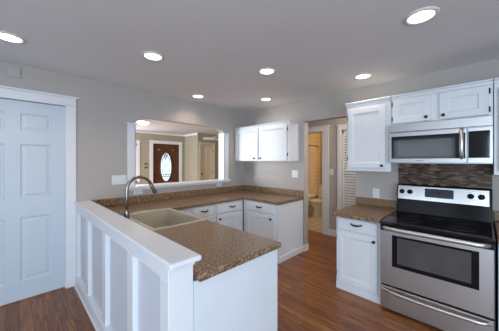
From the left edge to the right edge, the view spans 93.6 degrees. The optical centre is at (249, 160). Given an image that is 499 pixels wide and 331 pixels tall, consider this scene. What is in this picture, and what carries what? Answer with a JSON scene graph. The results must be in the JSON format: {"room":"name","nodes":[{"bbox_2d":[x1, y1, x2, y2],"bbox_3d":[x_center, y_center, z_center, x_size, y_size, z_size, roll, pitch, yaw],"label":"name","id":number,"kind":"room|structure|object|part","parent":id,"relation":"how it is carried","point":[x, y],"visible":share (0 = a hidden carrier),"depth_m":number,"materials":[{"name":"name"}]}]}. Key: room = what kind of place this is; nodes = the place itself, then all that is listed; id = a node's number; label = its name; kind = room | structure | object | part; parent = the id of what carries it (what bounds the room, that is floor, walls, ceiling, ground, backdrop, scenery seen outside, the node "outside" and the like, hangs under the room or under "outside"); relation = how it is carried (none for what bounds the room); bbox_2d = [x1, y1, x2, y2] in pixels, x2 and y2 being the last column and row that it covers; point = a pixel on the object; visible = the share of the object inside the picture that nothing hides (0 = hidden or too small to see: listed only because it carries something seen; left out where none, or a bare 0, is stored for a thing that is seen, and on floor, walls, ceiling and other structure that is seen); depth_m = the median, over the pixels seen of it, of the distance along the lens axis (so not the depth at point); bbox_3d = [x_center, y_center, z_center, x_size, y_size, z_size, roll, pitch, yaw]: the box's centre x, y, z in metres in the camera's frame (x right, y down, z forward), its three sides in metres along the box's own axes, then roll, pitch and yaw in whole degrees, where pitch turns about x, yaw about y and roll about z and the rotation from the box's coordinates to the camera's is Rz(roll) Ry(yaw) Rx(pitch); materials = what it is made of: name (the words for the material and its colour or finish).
{"room":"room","nodes":[
{"label":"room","id":0,"kind":"room"},
{"bbox_2d":[0,61,244,230],"bbox_3d":[-2.140,0.228,2.644,0.120,2.400,5.960,0,0,45],"label":"wall","id":1,"kind":"structure","parent":0,"point":[103,110],"depth_m":2.95,"materials":[{"name":"beige paint"}]},
{"bbox_2d":[7,65,20,78],"bbox_3d":[-2.348,-0.887,2.336,0.015,0.106,0.098,0,0,45],"label":"cover","id":2,"kind":"object","parent":1,"relation":"attached to","point":[12,71],"visible":1,"depth_m":2.33,"materials":[{"name":"plastic"}]},
{"bbox_2d":[0,98,64,305],"bbox_3d":[-2.382,0.402,2.366,0.035,2.028,0.815,0,0,45],"label":"door","id":3,"kind":"structure","parent":1,"relation":"in","point":[32,135],"depth_m":2.44,"materials":[{"name":"white paint"}]},
{"bbox_2d":[0,85,78,288],"bbox_3d":[-2.342,0.349,2.327,0.038,2.157,1.055,0,0,45],"label":"trim","id":4,"kind":"structure","parent":1,"relation":"attached to","point":[69,102],"depth_m":2.64,"materials":[{"name":"white paint"}]},
{"bbox_2d":[65,106,65,287],"bbox_3d":[-2.398,0.406,2.382,0.119,2.044,0.825,0,0,45],"label":"trim","id":5,"kind":"structure","parent":1,"relation":"attached to","point":[65,106],"depth_m":2.63,"materials":[{"name":"white paint"}]},
{"bbox_2d":[112,175,125,184],"bbox_3d":[-1.677,0.243,3.020,0.009,0.118,0.170,0,0,45],"label":"switch plate","id":6,"kind":"object","parent":1,"relation":"attached to","point":[116,179],"visible":1,"depth_m":3.01,"materials":[{"name":"white plastic"}]},
{"bbox_2d":[126,122,136,185],"bbox_3d":[-1.616,-0.086,3.163,0.176,0.842,0.125,0,0,45],"label":"trim","id":7,"kind":"structure","parent":1,"relation":"attached to","point":[131,127],"depth_m":3.11,"materials":[{"name":"white paint"}]},
{"bbox_2d":[133,190,141,194],"bbox_3d":[-1.514,0.420,3.186,0.009,0.066,0.115,0,0,45],"label":"outlet","id":8,"kind":"object","parent":1,"relation":"attached to","point":[135,192],"visible":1,"depth_m":3.18,"materials":[{"name":"white plastic"}]},
{"bbox_2d":[129,179,230,190],"bbox_3d":[-1.041,0.364,3.740,0.205,0.057,1.785,0,0,45],"label":"trim","id":9,"kind":"structure","parent":1,"relation":"attached to","point":[199,182],"depth_m":3.59,"materials":[{"name":"white paint"}]},
{"bbox_2d":[218,133,229,179],"bbox_3d":[-0.473,-0.084,4.323,0.176,0.837,0.132,0,0,45],"label":"trim","id":10,"kind":"structure","parent":1,"relation":"attached to","point":[223,137],"depth_m":4.27,"materials":[{"name":"white paint"}]},
{"bbox_2d":[74,200,200,330],"bbox_3d":[-1.125,0.945,1.919,2.341,0.966,0.165,0,0,45],"label":"wall","id":11,"kind":"structure","parent":0,"point":[129,276],"depth_m":1.50,"materials":[{"name":"white paint"}]},
{"bbox_3d":[-1.175,1.361,1.890,2.268,0.135,0.054,0,0,45],"label":"board","id":12,"kind":"part","parent":11,"relation":"part of","materials":[{"name":"white paint"}]},
{"bbox_2d":[136,133,184,184],"bbox_3d":[-4.192,0.228,6.943,0.120,2.400,8.200,0,0,45],"label":"wall","id":13,"kind":"structure","parent":0,"point":[144,137],"depth_m":7.71,"materials":[{"name":"paint"}]},
{"bbox_2d":[136,144,136,181],"bbox_3d":[-3.817,0.063,7.324,0.060,1.230,0.570,0,0,45],"label":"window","id":14,"kind":"structure","parent":13,"relation":"in","point":[136,144],"depth_m":7.49,"materials":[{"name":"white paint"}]},
{"bbox_2d":[136,140,140,181],"bbox_3d":[-3.760,0.007,7.268,0.038,1.342,0.750,0,0,45],"label":"trim","id":15,"kind":"structure","parent":13,"relation":"attached to","point":[137,141],"depth_m":7.49,"materials":[{"name":"white paint"}]},
{"bbox_2d":[153,144,178,183],"bbox_3d":[-2.909,0.415,8.198,0.095,2.005,0.952,0,0,45],"label":"door","id":16,"kind":"structure","parent":13,"relation":"in","point":[165,156],"depth_m":8.20,"materials":[{"name":"brown wood"}]},
{"bbox_3d":[-2.911,0.208,8.194,0.040,1.064,0.464,0,0,45],"label":"oval moulding","id":17,"kind":"part","parent":16,"relation":"part of","materials":[{"name":"brown wood"}]},
{"bbox_3d":[-2.930,0.208,8.213,0.006,0.999,0.400,0,0,45],"label":"oval glass","id":18,"kind":"part","parent":16,"relation":"part of","materials":[{"name":"white"}]},
{"bbox_2d":[149,140,182,182],"bbox_3d":[-2.876,0.367,8.166,0.038,2.122,1.220,0,0,45],"label":"trim","id":19,"kind":"structure","parent":13,"relation":"attached to","point":[151,141],"depth_m":8.10,"materials":[{"name":"white paint"}]},
{"bbox_2d":[185,133,218,180],"bbox_3d":[-1.547,0.228,8.934,0.849,2.400,1.550,0,0,45],"label":"wall","id":20,"kind":"structure","parent":0,"point":[191,142],"depth_m":8.40,"materials":[{"name":"paint"}]},
{"bbox_2d":[136,130,197,136],"bbox_3d":[-4.366,-0.936,6.061,0.869,0.069,6.499,0,0,45],"label":"trim","id":21,"kind":"structure","parent":20,"relation":"attached to","point":[137,131],"depth_m":8.10,"materials":[{"name":"white paint"}]},
{"bbox_2d":[201,145,212,179],"bbox_3d":[-1.520,0.425,8.375,0.085,1.985,0.544,0,0,45],"label":"door","id":22,"kind":"structure","parent":20,"relation":"in","point":[206,150],"depth_m":8.39,"materials":[{"name":"beige paint"}]},
{"bbox_2d":[198,142,215,179],"bbox_3d":[-1.502,0.387,8.348,0.038,2.082,0.730,0,0,45],"label":"trim","id":23,"kind":"structure","parent":20,"relation":"attached to","point":[200,143],"depth_m":8.27,"materials":[{"name":"beige paint"}]},
{"bbox_2d":[0,213,496,330],"bbox_3d":[-0.640,1.472,3.089,10.650,0.112,8.900,0,0,45],"label":"floor","id":24,"kind":"structure","parent":0,"point":[309,298],"depth_m":2.29,"materials":[{"name":"brown wood"}]},
{"bbox_2d":[179,208,189,213],"bbox_3d":[-1.088,1.020,3.166,0.625,0.817,0.310,0,0,45],"label":"base cabinet","id":25,"kind":"object","parent":24,"relation":"on","point":[188,209],"visible":0.03,"depth_m":3.01,"materials":[{"name":"white paint"}]},
{"bbox_2d":[190,204,213,221],"bbox_3d":[-0.831,1.020,3.399,0.663,0.817,0.377,0,0,45],"label":"base cabinet","id":26,"kind":"object","parent":24,"relation":"on","point":[207,212],"visible":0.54,"depth_m":3.21,"materials":[{"name":"white paint"}]},
{"bbox_3d":[-0.633,0.696,3.200,0.024,0.135,0.342,0,0,45],"label":"drawer","id":27,"kind":"part","parent":26,"relation":"part of","materials":[{"name":"white paint"}]},
{"bbox_3d":[-0.633,1.056,3.200,0.024,0.545,0.342,0,0,45],"label":"door","id":28,"kind":"part","parent":26,"relation":"part of","materials":[{"name":"white paint"}]},
{"bbox_2d":[214,200,242,230],"bbox_3d":[-0.497,1.020,3.737,0.663,0.817,0.568,0,0,45],"label":"base cabinet","id":29,"kind":"object","parent":24,"relation":"on","point":[230,214],"visible":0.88,"depth_m":3.54,"materials":[{"name":"white paint"}]},
{"bbox_3d":[-0.295,0.696,3.542,0.024,0.135,0.500,0,0,45],"label":"drawer","id":30,"kind":"part","parent":29,"relation":"part of","materials":[{"name":"white paint"}]},
{"bbox_3d":[-0.295,1.056,3.542,0.024,0.545,0.500,0,0,45],"label":"door","id":31,"kind":"part","parent":29,"relation":"part of","materials":[{"name":"white paint"}]},
{"bbox_2d":[193,249,276,330],"bbox_3d":[-0.608,1.020,2.011,1.630,0.817,0.719,0,0,45],"label":"base cabinet","id":32,"kind":"object","parent":24,"relation":"on","point":[243,297],"visible":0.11,"depth_m":1.41,"materials":[{"name":"white paint"}]},
{"bbox_2d":[91,185,303,281],"bbox_3d":[-0.169,0.540,2.904,2.318,0.140,2.577,0,0,45],"label":"countertop","id":33,"kind":"structure","parent":32,"relation":"on","point":[221,248],"depth_m":1.95,"materials":[{"name":"brown stone"}]},
{"bbox_2d":[117,176,156,219],"bbox_3d":[-1.047,0.353,2.217,0.085,0.433,0.344,0,0,45],"label":"faucet","id":34,"kind":"object","parent":33,"relation":"on","point":[154,190],"visible":0.85,"depth_m":2.13,"materials":[{"name":"silver metal"}]},
{"bbox_3d":[-1.039,0.298,2.208,0.029,0.323,0.242,0,0,45],"label":"spout","id":35,"kind":"part","parent":34,"relation":"part of","materials":[{"name":"silver metal"}]},
{"bbox_2d":[130,208,206,230],"bbox_3d":[-0.873,0.689,2.362,0.778,0.254,0.532,0,0,45],"label":"sink","id":36,"kind":"object","parent":33,"relation":"in","point":[160,219],"visible":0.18,"depth_m":2.60,"materials":[{"name":"beige ceramic"}]},
{"bbox_2d":[244,200,302,263],"bbox_3d":[0.355,1.020,3.696,0.706,0.817,0.688,0,0,45],"label":"base cabinet","id":37,"kind":"object","parent":24,"relation":"on","point":[283,223],"visible":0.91,"depth_m":3.45,"materials":[{"name":"white paint"}]},
{"bbox_3d":[0.150,0.692,3.485,0.560,0.128,0.024,0,0,45],"label":"drawer","id":38,"kind":"part","parent":37,"relation":"part of","materials":[{"name":"white paint"}]},
{"bbox_3d":[0.150,1.052,3.485,0.560,0.552,0.024,0,0,45],"label":"door","id":39,"kind":"part","parent":37,"relation":"part of","materials":[{"name":"white paint"}]},
{"bbox_3d":[0.617,1.020,3.482,0.032,0.817,0.625,0,0,45],"label":"panel","id":40,"kind":"part","parent":37,"relation":"part of","materials":[{"name":"white paint"}]},
{"bbox_2d":[308,194,317,213],"bbox_3d":[1.137,1.186,6.354,0.785,0.456,1.545,0,0,45],"label":"bathtub","id":41,"kind":"object","parent":24,"relation":"on","point":[310,196],"visible":0.06,"depth_m":6.34,"materials":[{"name":"white ceramic"}]},
{"bbox_2d":[309,184,321,217],"bbox_3d":[1.850,1.026,6.106,0.420,0.776,0.826,0,0,45],"label":"toilet","id":42,"kind":"object","parent":24,"relation":"on","point":[316,203],"visible":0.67,"depth_m":5.89,"materials":[{"name":"white ceramic"}]},
{"bbox_3d":[1.747,1.001,6.002,0.400,0.043,0.532,0,0,45],"label":"seat","id":43,"kind":"part","parent":42,"relation":"part of","materials":[{"name":"white ceramic"}]},
{"bbox_3d":[2.038,0.898,6.297,0.400,0.460,0.270,0,0,45],"label":"tank","id":44,"kind":"part","parent":42,"relation":"part of","materials":[{"name":"white ceramic"}]},
{"bbox_2d":[336,216,380,303],"bbox_3d":[1.355,1.020,2.703,0.463,0.817,0.708,0,0,45],"label":"base cabinet","id":45,"kind":"object","parent":24,"relation":"on","point":[358,242],"visible":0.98,"depth_m":2.47,"materials":[{"name":"white paint"}]},
{"bbox_3d":[1.136,0.692,2.492,0.412,0.128,0.024,0,0,45],"label":"drawer","id":46,"kind":"part","parent":45,"relation":"part of","materials":[{"name":"white paint"}]},
{"bbox_3d":[1.136,1.050,2.492,0.412,0.555,0.024,0,0,45],"label":"door","id":47,"kind":"part","parent":45,"relation":"part of","materials":[{"name":"white paint"}]},
{"bbox_2d":[332,196,396,222],"bbox_3d":[1.349,0.541,2.709,0.487,0.137,0.724,0,0,45],"label":"countertop","id":48,"kind":"structure","parent":45,"relation":"on","point":[374,210],"depth_m":2.70,"materials":[{"name":"brown stone"}]},
{"bbox_2d":[380,183,495,330],"bbox_3d":[1.757,0.846,2.218,0.768,1.165,0.774,0,0,45],"label":"range","id":49,"kind":"object","parent":24,"relation":"on","point":[438,245],"visible":1,"depth_m":2.02,"materials":[{"name":"silver metal"}]},
{"bbox_3d":[1.513,1.212,1.970,0.741,0.041,0.055,0,0,45],"label":"drawer handle","id":50,"kind":"part","parent":49,"relation":"part of","materials":[{"name":"metal"}]},
{"bbox_3d":[1.509,0.628,1.966,0.725,0.038,0.067,0,0,45],"label":"door handle","id":51,"kind":"part","parent":49,"relation":"part of","materials":[{"name":"metal"}]},
{"bbox_3d":[1.544,1.288,2.001,0.760,0.210,0.048,0,0,45],"label":"warming drawer","id":52,"kind":"part","parent":49,"relation":"part of","materials":[{"name":"silver metal"}]},
{"bbox_3d":[1.544,0.895,2.001,0.760,0.541,0.048,0,0,45],"label":"oven door","id":53,"kind":"part","parent":49,"relation":"part of","materials":[{"name":"silver metal"}]},
{"bbox_2d":[380,211,495,242],"bbox_3d":[1.773,0.585,2.233,0.768,0.029,0.720,0,0,45],"label":"cooktop","id":54,"kind":"object","parent":49,"relation":"in","point":[450,226],"depth_m":2.11,"materials":[{"name":"black glass"}]},
{"bbox_3d":[1.978,0.354,2.446,0.738,0.152,0.028,0,0,45],"label":"control panel","id":55,"kind":"part","parent":49,"relation":"part of","materials":[{"name":"silver metal"}]},
{"bbox_3d":[2.139,0.344,2.268,0.052,0.052,0.031,0,0,45],"label":"knob","id":56,"kind":"part","parent":49,"relation":"part of","materials":[{"name":"black plastic"}]},
{"bbox_3d":[2.192,0.344,2.216,0.052,0.052,0.031,0,0,45],"label":"knob","id":57,"kind":"part","parent":49,"relation":"part of","materials":[{"name":"black plastic"}]},
{"bbox_2d":[495,231,498,330],"bbox_3d":[2.320,1.020,1.751,0.655,0.817,0.708,0,0,45],"label":"base cabinet","id":58,"kind":"object","parent":24,"relation":"on","point":[496,242],"visible":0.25,"depth_m":1.99,"materials":[{"name":"white paint"}]},
{"bbox_2d":[494,211,498,243],"bbox_3d":[2.322,0.541,1.750,0.670,0.137,0.724,0,0,45],"label":"countertop","id":59,"kind":"structure","parent":58,"relation":"on","point":[496,213],"depth_m":2.16,"materials":[{"name":"brown stone"}]},
{"bbox_2d":[0,0,498,134],"bbox_3d":[-0.640,-1.022,3.089,10.650,0.100,8.900,0,0,45],"label":"ceiling","id":60,"kind":"structure","parent":0,"point":[216,50],"depth_m":1.96,"materials":[{"name":"paint"}]},
{"bbox_2d":[0,30,26,43],"bbox_3d":[-1.885,-0.966,1.838,0.200,0.010,0.200,0,0,45],"label":"recessed light","id":61,"kind":"object","parent":60,"relation":"in","point":[9,37],"visible":1,"depth_m":1.85,"materials":[{"name":"white metal"}]},
{"bbox_2d":[137,120,149,124],"bbox_3d":[-2.586,-0.922,5.710,0.300,0.097,0.300,0,0,45],"label":"dome light","id":62,"kind":"object","parent":60,"relation":"attached to","point":[141,122],"visible":0.98,"depth_m":5.61,"materials":[{"name":"white glass"}]},
{"bbox_2d":[141,51,163,60],"bbox_3d":[-0.893,-0.966,2.170,0.200,0.010,0.200,0,0,45],"label":"recessed light","id":63,"kind":"object","parent":60,"relation":"in","point":[149,55],"visible":1,"depth_m":2.16,"materials":[{"name":"white metal"}]},
{"bbox_2d":[191,94,204,97],"bbox_3d":[-0.770,-0.966,3.507,0.200,0.010,0.200,0,0,45],"label":"recessed light","id":64,"kind":"object","parent":60,"relation":"in","point":[193,95],"visible":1,"depth_m":3.50,"materials":[{"name":"white metal"}]},
{"bbox_2d":[203,136,218,140],"bbox_3d":[-0.790,-0.799,7.320,1.175,0.344,1.160,0,0,45],"label":"ceiling fan","id":65,"kind":"object","parent":60,"relation":"hanging from","point":[215,137],"visible":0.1,"depth_m":7.25,"materials":[{"name":"white metal"}]},
{"bbox_3d":[-1.183,-0.693,7.283,0.530,0.070,0.130,0,0,-4],"label":"blade","id":66,"kind":"part","parent":65,"relation":"part of","materials":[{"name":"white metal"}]},
{"bbox_2d":[260,97,271,100],"bbox_3d":[0.259,-0.966,3.676,0.200,0.010,0.200,0,0,45],"label":"recessed light","id":67,"kind":"object","parent":60,"relation":"in","point":[263,98],"visible":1,"depth_m":3.68,"materials":[{"name":"white metal"}]},
{"bbox_2d":[258,67,275,74],"bbox_3d":[0.189,-0.966,2.533,0.200,0.010,0.200,0,0,45],"label":"recessed light","id":68,"kind":"object","parent":60,"relation":"in","point":[267,70],"visible":1,"depth_m":2.53,"materials":[{"name":"white glass"}]},
{"bbox_2d":[353,73,372,79],"bbox_3d":[1.298,-0.966,2.682,0.200,0.010,0.200,0,0,45],"label":"recessed light","id":69,"kind":"object","parent":60,"relation":"in","point":[361,76],"visible":1,"depth_m":2.68,"materials":[{"name":"white metal"}]},
{"bbox_2d":[403,6,439,25],"bbox_3d":[1.149,-0.966,1.571,0.200,0.010,0.200,0,0,45],"label":"recessed light","id":70,"kind":"object","parent":60,"relation":"in","point":[422,15],"visible":1,"depth_m":1.56,"materials":[{"name":"white metal"}]},
{"bbox_2d":[308,133,319,194],"bbox_3d":[1.730,0.228,6.931,0.830,2.400,0.100,0,0,45],"label":"tiled wall","id":71,"kind":"structure","parent":0,"point":[314,138],"depth_m":6.75,"materials":[{"name":"beige tile"}]},
{"bbox_2d":[320,133,321,183],"bbox_3d":[2.460,0.228,6.211,1.219,2.400,0.100,0,0,45],"label":"wall","id":72,"kind":"structure","parent":0,"point":[320,133],"depth_m":6.59,"materials":[{"name":"beige paint"}]},
{"bbox_2d":[308,117,346,229],"bbox_3d":[1.566,0.228,4.579,3.600,2.400,0.120,0,0,45],"label":"wall","id":73,"kind":"structure","parent":0,"point":[333,122],"depth_m":4.46,"materials":[{"name":"beige paint"}]},
{"bbox_2d":[308,125,329,234],"bbox_3d":[1.178,0.367,4.851,1.005,2.122,0.038,0,0,45],"label":"trim","id":74,"kind":"structure","parent":73,"relation":"attached to","point":[324,129],"depth_m":4.55,"materials":[{"name":"white paint"}]},
{"bbox_2d":[329,229,335,236],"bbox_3d":[1.582,1.368,4.466,0.149,0.120,0.018,0,0,45],"label":"baseboard","id":75,"kind":"structure","parent":73,"relation":"attached to","point":[331,232],"depth_m":4.46,"materials":[{"name":"white paint"}]},
{"bbox_2d":[336,124,346,209],"bbox_3d":[1.927,0.374,4.112,0.840,2.107,0.038,0,0,45],"label":"trim","id":76,"kind":"structure","parent":73,"relation":"attached to","point":[340,127],"depth_m":4.36,"materials":[{"name":"white paint"}]},
{"bbox_2d":[342,130,354,208],"bbox_3d":[1.965,0.424,4.150,0.638,1.983,0.030,0,0,45],"label":"door","id":77,"kind":"structure","parent":73,"relation":"in","point":[344,132],"depth_m":4.33,"materials":[{"name":"white paint"}]},
{"bbox_2d":[344,136,354,206],"bbox_3d":[2.039,0.228,4.204,1.000,2.400,0.009,0,0,45],"label":"wall","id":78,"kind":"structure","parent":0,"point":[344,136],"depth_m":4.40,"materials":[{"name":"beige paint"}]},
{"bbox_2d":[245,58,498,244],"bbox_3d":[2.061,0.228,2.603,5.920,2.400,0.120,0,0,45],"label":"wall","id":79,"kind":"structure","parent":0,"point":[273,174],"depth_m":3.36,"materials":[{"name":"beige paint"}]},
{"bbox_2d":[234,120,298,160],"bbox_3d":[0.248,-0.308,4.081,1.253,0.622,0.318,0,0,45],"label":"upper cabinet","id":80,"kind":"object","parent":79,"relation":"attached to","point":[275,141],"visible":1,"depth_m":3.85,"materials":[{"name":"white paint"}]},
{"bbox_3d":[-0.060,-0.293,4.219,0.570,0.558,0.024,0,0,45],"label":"door","id":81,"kind":"part","parent":80,"relation":"part of","materials":[{"name":"white paint"}]},
{"bbox_3d":[0.172,-0.602,4.004,1.253,0.034,0.046,0,0,45],"label":"crown","id":82,"kind":"part","parent":80,"relation":"part of","materials":[{"name":"white paint"}]},
{"bbox_3d":[0.371,-0.293,3.794,0.570,0.558,0.024,0,0,45],"label":"door","id":83,"kind":"part","parent":80,"relation":"part of","materials":[{"name":"white paint"}]},
{"bbox_2d":[292,170,297,176],"bbox_3d":[0.737,0.208,3.816,0.118,0.115,0.009,0,0,45],"label":"switch plate","id":84,"kind":"object","parent":79,"relation":"attached to","point":[294,172],"visible":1,"depth_m":3.81,"materials":[{"name":"white plastic"}]},
{"bbox_2d":[303,243,308,251],"bbox_3d":[0.898,1.378,3.739,0.028,0.100,0.134,0,0,45],"label":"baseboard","id":85,"kind":"object","parent":79,"relation":"attached to","point":[305,247],"visible":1,"depth_m":3.73,"materials":[{"name":"white paint"}]},
{"bbox_2d":[345,96,397,171],"bbox_3d":[1.469,-0.296,2.845,0.496,0.832,0.364,0,0,45],"label":"upper cabinet","id":86,"kind":"object","parent":79,"relation":"attached to","point":[368,121],"visible":0.98,"depth_m":2.72,"materials":[{"name":"white paint"}]},
{"bbox_3d":[1.366,-0.272,2.750,0.413,0.710,0.024,0,0,45],"label":"door","id":87,"kind":"part","parent":86,"relation":"part of","materials":[{"name":"white paint"}]},
{"bbox_3d":[1.377,-0.689,2.752,0.496,0.047,0.046,0,0,45],"label":"crown","id":88,"kind":"part","parent":86,"relation":"part of","materials":[{"name":"white paint"}]},
{"bbox_2d":[373,188,378,197],"bbox_3d":[1.600,0.406,2.966,0.074,0.118,0.009,0,0,45],"label":"outlet","id":89,"kind":"object","parent":79,"relation":"attached to","point":[375,190],"visible":1,"depth_m":2.97,"materials":[{"name":"white plastic"}]},
{"bbox_2d":[391,78,492,124],"bbox_3d":[1.925,-0.549,2.396,0.776,0.325,0.364,0,0,45],"label":"upper cabinet","id":90,"kind":"object","parent":79,"relation":"attached to","point":[470,99],"visible":0.95,"depth_m":2.24,"materials":[{"name":"white paint"}]},
{"bbox_3d":[1.683,-0.532,2.437,0.335,0.256,0.024,0,0,45],"label":"door","id":91,"kind":"part","parent":90,"relation":"part of","materials":[{"name":"white paint"}]},
{"bbox_2d":[389,115,492,163],"bbox_3d":[1.889,-0.180,2.358,0.774,0.408,0.445,0,0,45],"label":"microwave","id":92,"kind":"object","parent":90,"relation":"attached to","point":[461,140],"visible":1,"depth_m":2.19,"materials":[{"name":"silver metal"}]},
{"bbox_3d":[1.721,-0.137,2.303,0.613,0.314,0.025,0,0,45],"label":"door","id":93,"kind":"part","parent":92,"relation":"part of","materials":[{"name":"silver metal"}]},
{"bbox_3d":[1.888,-0.156,2.089,0.034,0.282,0.060,0,0,45],"label":"handle","id":94,"kind":"part","parent":92,"relation":"part of","materials":[{"name":"metal"}]},
{"bbox_3d":[1.982,-0.144,2.026,0.134,0.235,0.003,0,0,45],"label":"control panel","id":95,"kind":"part","parent":92,"relation":"part of","materials":[{"name":"black glass"}]},
{"bbox_3d":[1.833,-0.689,2.303,0.776,0.047,0.046,0,0,45],"label":"crown","id":96,"kind":"part","parent":90,"relation":"part of","materials":[{"name":"white paint"}]},
{"bbox_3d":[1.964,-0.532,2.160,0.333,0.256,0.024,0,0,45],"label":"door","id":97,"kind":"part","parent":90,"relation":"part of","materials":[{"name":"white paint"}]},
{"bbox_2d":[398,163,491,188],"bbox_3d":[2.051,0.237,2.521,0.777,0.422,0.010,0,0,45],"label":"tile backsplash","id":98,"kind":"structure","parent":79,"relation":"attached to","point":[456,175],"depth_m":2.48,"materials":[{"name":"tile"}]},
{"bbox_2d":[493,77,498,174],"bbox_3d":[2.397,-0.296,1.930,0.538,0.832,0.364,0,0,45],"label":"upper cabinet","id":99,"kind":"object","parent":79,"relation":"attached to","point":[496,80],"visible":0.93,"depth_m":2.02,"materials":[{"name":"white paint"}]},
{"bbox_3d":[2.305,-0.689,1.838,0.538,0.047,0.046,0,0,45],"label":"crown","id":100,"kind":"part","parent":99,"relation":"part of","materials":[{"name":"white paint"}]}
]}

